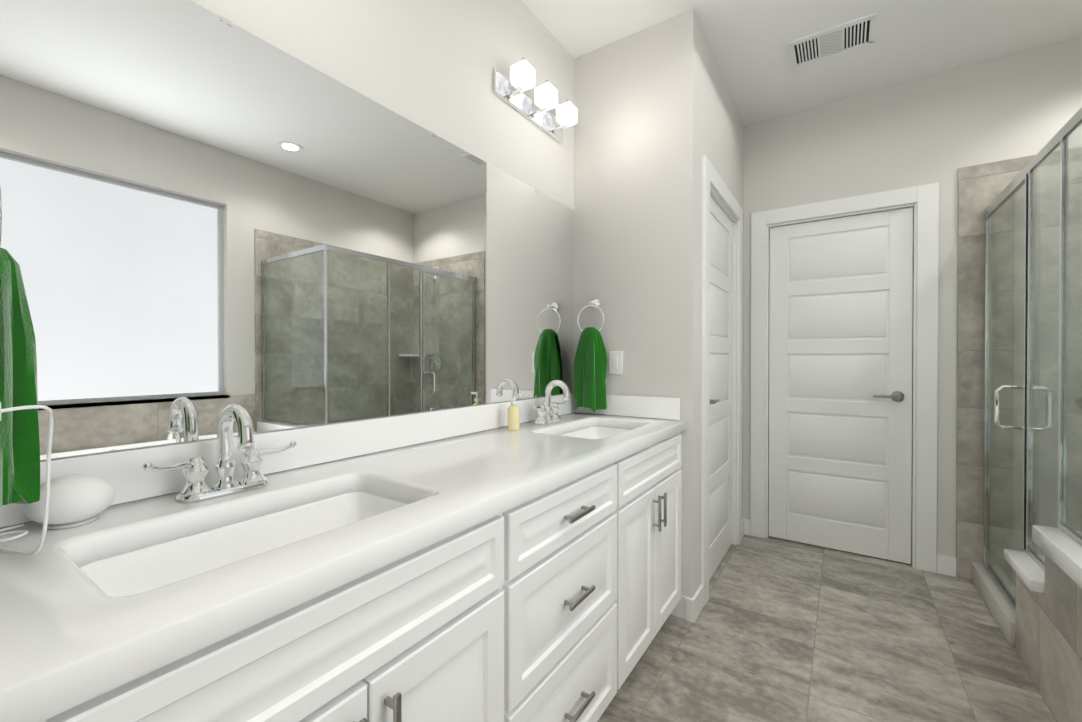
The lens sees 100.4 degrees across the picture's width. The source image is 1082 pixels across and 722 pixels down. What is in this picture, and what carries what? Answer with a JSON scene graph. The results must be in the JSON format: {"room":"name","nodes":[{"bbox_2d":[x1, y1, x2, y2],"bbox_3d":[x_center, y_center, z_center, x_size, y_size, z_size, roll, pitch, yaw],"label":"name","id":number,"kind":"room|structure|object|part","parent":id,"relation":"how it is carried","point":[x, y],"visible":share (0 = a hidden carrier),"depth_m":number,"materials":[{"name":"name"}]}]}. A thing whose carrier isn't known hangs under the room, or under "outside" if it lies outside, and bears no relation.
{"room":"bathroom","nodes":[
{"label":"bathroom","id":0,"kind":"room"},
{"bbox_2d":[0,402,52,555],"bbox_3d":[-0.742,0.138,0.611,0.336,0.273,0.095,0,0,34],"label":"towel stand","id":1,"kind":"object","parent":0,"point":[47,485],"visible":1,"depth_m":0.60,"materials":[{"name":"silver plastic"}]},
{"bbox_2d":[0,0,573,460],"bbox_3d":[-0.401,-0.200,1.605,0.129,2.740,2.130,0,0,34],"label":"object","id":2,"kind":"object","parent":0,"point":[208,216],"depth_m":1.12,"materials":[{"name":"white paint"}]},
{"bbox_2d":[493,57,576,143],"bbox_3d":[0.004,-1.156,1.990,0.124,0.158,0.520,0,0,34],"label":"sconce","id":3,"kind":"object","parent":2,"relation":"attached to","point":[515,86],"visible":1,"depth_m":1.95,"materials":[{"name":"white glass"}]},
{"bbox_2d":[574,20,666,396],"bbox_3d":[0.409,-0.204,2.272,0.490,2.740,0.120,0,0,34],"label":"wall","id":4,"kind":"structure","parent":0,"point":[620,95],"depth_m":2.20,"materials":[{"name":"white paint"}]},
{"bbox_2d":[573,299,606,411],"bbox_3d":[0.254,-0.032,2.242,0.179,0.564,0.103,0,0,34],"label":"towel","id":5,"kind":"object","parent":4,"relation":"attached to","point":[589,371],"visible":1,"depth_m":2.20,"materials":[{"name":"green fabric"}]},
{"bbox_2d":[609,351,622,374],"bbox_3d":[0.367,0.009,2.220,0.070,0.115,0.014,0,0,34],"label":"switch plate","id":6,"kind":"object","parent":4,"relation":"attached to","point":[616,362],"visible":1,"depth_m":2.21,"materials":[{"name":"white plastic"}]},
{"bbox_2d":[666,9,743,597],"bbox_3d":[0.969,-0.206,2.558,0.120,2.740,1.220,0,0,34],"label":"wall","id":7,"kind":"structure","parent":0,"point":[703,118],"depth_m":2.06,"materials":[{"name":"white paint"}]},
{"bbox_2d":[709,195,732,580],"bbox_3d":[1.013,0.143,2.543,0.088,2.027,0.730,0,0,34],"label":"door","id":8,"kind":"structure","parent":7,"relation":"in","point":[721,368],"depth_m":2.58,"materials":[{"name":"white wood"}]},
{"bbox_3d":[0.885,0.206,2.319,0.050,0.062,0.147,0,0,34],"label":"alcove door handle","id":9,"kind":"part","parent":8,"relation":"part of","materials":[{"name":"silver metal"}]},
{"bbox_2d":[701,155,742,605],"bbox_3d":[0.982,0.094,2.563,0.138,2.140,0.940,0,0,34],"label":"door frame","id":10,"kind":"structure","parent":7,"relation":"attached to","point":[711,177],"depth_m":2.29,"materials":[{"name":"white wood"}]},
{"bbox_2d":[670,519,955,622],"bbox_3d":[0.902,1.127,0.593,2.210,0.100,4.570,0,0,34],"label":"baseboard","id":11,"kind":"structure","parent":7,"relation":"attached to","point":[688,609],"depth_m":2.10,"materials":[{"name":"white wood"}]},
{"bbox_2d":[521,0,1081,124],"bbox_3d":[0.707,-1.624,0.707,2.960,0.120,4.810,0,0,34],"label":"ceiling","id":12,"kind":"structure","parent":0,"point":[748,40],"depth_m":2.17,"materials":[{"name":"white paint"}]},
{"bbox_2d":[788,12,876,68],"bbox_3d":[1.432,-1.569,2.226,0.350,0.008,0.240,0,0,34],"label":"ceiling vent","id":13,"kind":"object","parent":12,"relation":"in","point":[848,36],"visible":1,"depth_m":2.22,"materials":[{"name":"white metal"}]},
{"bbox_2d":[597,534,1055,721],"bbox_3d":[0.707,1.226,0.725,2.960,0.100,4.810,0,0,34],"label":"floor","id":14,"kind":"structure","parent":0,"point":[780,630],"depth_m":1.81,"materials":[{"name":"tile"}]},
{"bbox_2d":[0,393,681,721],"bbox_3d":[-0.133,0.672,1.359,0.608,1.000,1.998,0,0,34],"label":"bathroom vanity","id":15,"kind":"object","parent":14,"relation":"on","point":[480,622],"depth_m":0.94,"materials":[{"name":"white"}]},
{"bbox_2d":[0,412,685,721],"bbox_3d":[-0.144,0.293,1.363,0.583,0.042,1.998,0,0,34],"label":"countertop","id":16,"kind":"structure","parent":15,"relation":"on","point":[72,634],"depth_m":0.69,"materials":[{"name":"white stone"}]},
{"bbox_2d":[23,474,114,528],"bbox_3d":[-0.797,0.235,0.766,0.094,0.080,0.110,0,0,34],"label":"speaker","id":17,"kind":"object","parent":16,"relation":"on","point":[78,500],"visible":0.94,"depth_m":0.74},
{"bbox_2d":[142,404,296,502],"bbox_3d":[-0.630,0.180,0.924,0.142,0.187,0.278,0,0,34],"label":"faucet","id":18,"kind":"object","parent":16,"relation":"on","point":[195,472],"visible":1,"depth_m":0.93,"materials":[{"name":"silver metal"}]},
{"bbox_2d":[80,492,406,596],"bbox_3d":[-0.477,0.374,0.823,0.380,0.113,0.610,0,0,34],"label":"sink","id":19,"kind":"object","parent":16,"relation":"attached to","point":[143,570],"visible":0.1,"depth_m":0.85,"materials":[{"name":"white ceramic"}]},
{"bbox_2d":[508,394,520,429],"bbox_3d":[-0.103,0.199,1.763,0.059,0.139,0.048,0,0,34],"label":"soap dispenser","id":20,"kind":"object","parent":16,"relation":"on","point":[513,416],"visible":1,"depth_m":1.75,"materials":[{"name":"yellow plastic"}]},
{"bbox_2d":[532,380,569,423],"bbox_3d":[0.064,0.174,1.958,0.142,0.187,0.278,0,0,34],"label":"faucet","id":21,"kind":"object","parent":16,"relation":"on","point":[547,412],"visible":1,"depth_m":1.96,"materials":[{"name":"silver metal"}]},
{"bbox_2d":[560,427,627,438],"bbox_3d":[0.218,0.367,1.856,0.380,0.113,0.610,0,0,34],"label":"sink","id":22,"kind":"object","parent":16,"relation":"attached to","point":[596,433],"visible":0.1,"depth_m":2.08,"materials":[{"name":"white ceramic"}]},
{"bbox_3d":[0.102,0.657,1.191,0.031,0.524,1.320,0,0,34],"label":"bathroom vanity handle","id":23,"kind":"part","parent":15,"relation":"part of","materials":[{"name":"silver metal"}]},
{"bbox_2d":[1004,525,1081,721],"bbox_3d":[1.488,0.838,0.373,0.966,0.680,2.920,0,0,34],"label":"tub deck","id":24,"kind":"object","parent":14,"relation":"on","point":[1048,643],"visible":1,"depth_m":1.48,"materials":[{"name":"tile"}]},
{"bbox_2d":[743,36,1081,557],"bbox_3d":[2.268,-0.205,2.492,2.350,2.740,0.120,0,0,34],"label":"wall","id":25,"kind":"structure","parent":0,"point":[941,128],"depth_m":2.48,"materials":[{"name":"white paint"}]},
{"bbox_2d":[769,207,912,563],"bbox_3d":[1.799,0.142,2.755,0.730,2.027,0.088,0,0,34],"label":"door","id":26,"kind":"structure","parent":25,"relation":"in","point":[840,356],"depth_m":2.74,"materials":[{"name":"white wood"}]},
{"bbox_3d":[2.002,0.204,2.596,0.147,0.062,0.050,0,0,34],"label":"main door handle","id":27,"kind":"part","parent":26,"relation":"part of","materials":[{"name":"silver metal"}]},
{"bbox_2d":[750,182,938,572],"bbox_3d":[1.819,0.093,2.785,0.940,2.140,0.138,0,0,34],"label":"door frame","id":28,"kind":"structure","parent":25,"relation":"attached to","point":[924,199],"depth_m":2.54,"materials":[{"name":"white wood"}]},
{"bbox_2d":[972,562,1015,646],"bbox_3d":[2.150,1.117,2.091,0.110,0.100,0.664,0,0,34],"label":"sill","id":29,"kind":"structure","parent":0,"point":[999,606],"depth_m":2.06,"materials":[{"name":"grey stone"}]},
{"bbox_2d":[983,107,1081,610],"bbox_3d":[2.242,0.141,1.506,0.982,1.860,1.524,0,0,34],"label":"shower enclosure","id":30,"kind":"object","parent":29,"relation":"on","point":[1025,176],"visible":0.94,"depth_m":1.79,"materials":[{"name":"clear glass"}]},
{"bbox_3d":[1.844,-0.189,-0.120,0.140,2.740,4.690,0,0,34],"label":"wall","id":31,"kind":"structure","parent":0,"visible":0},
{"bbox_2d":[956,147,1081,585],"bbox_3d":[2.654,0.067,2.155,0.990,2.200,0.012,0,0,34],"label":"shower wall tile","id":32,"kind":"structure","parent":31,"relation":"attached to","point":[981,187],"depth_m":2.29,"materials":[{"name":"grey tile"}]},
{"bbox_3d":[-1.119,-0.190,-0.002,0.730,2.740,1.340,0,0,34],"label":"wall block","id":33,"kind":"object","parent":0,"visible":0},
{"bbox_2d":[0,188,39,507],"bbox_3d":[-0.769,-0.046,0.624,0.182,0.514,0.088,0,0,34],"label":"towel","id":34,"kind":"object","parent":33,"relation":"attached to","point":[19,459],"visible":1,"depth_m":0.62,"materials":[{"name":"green fabric"}]}
]}

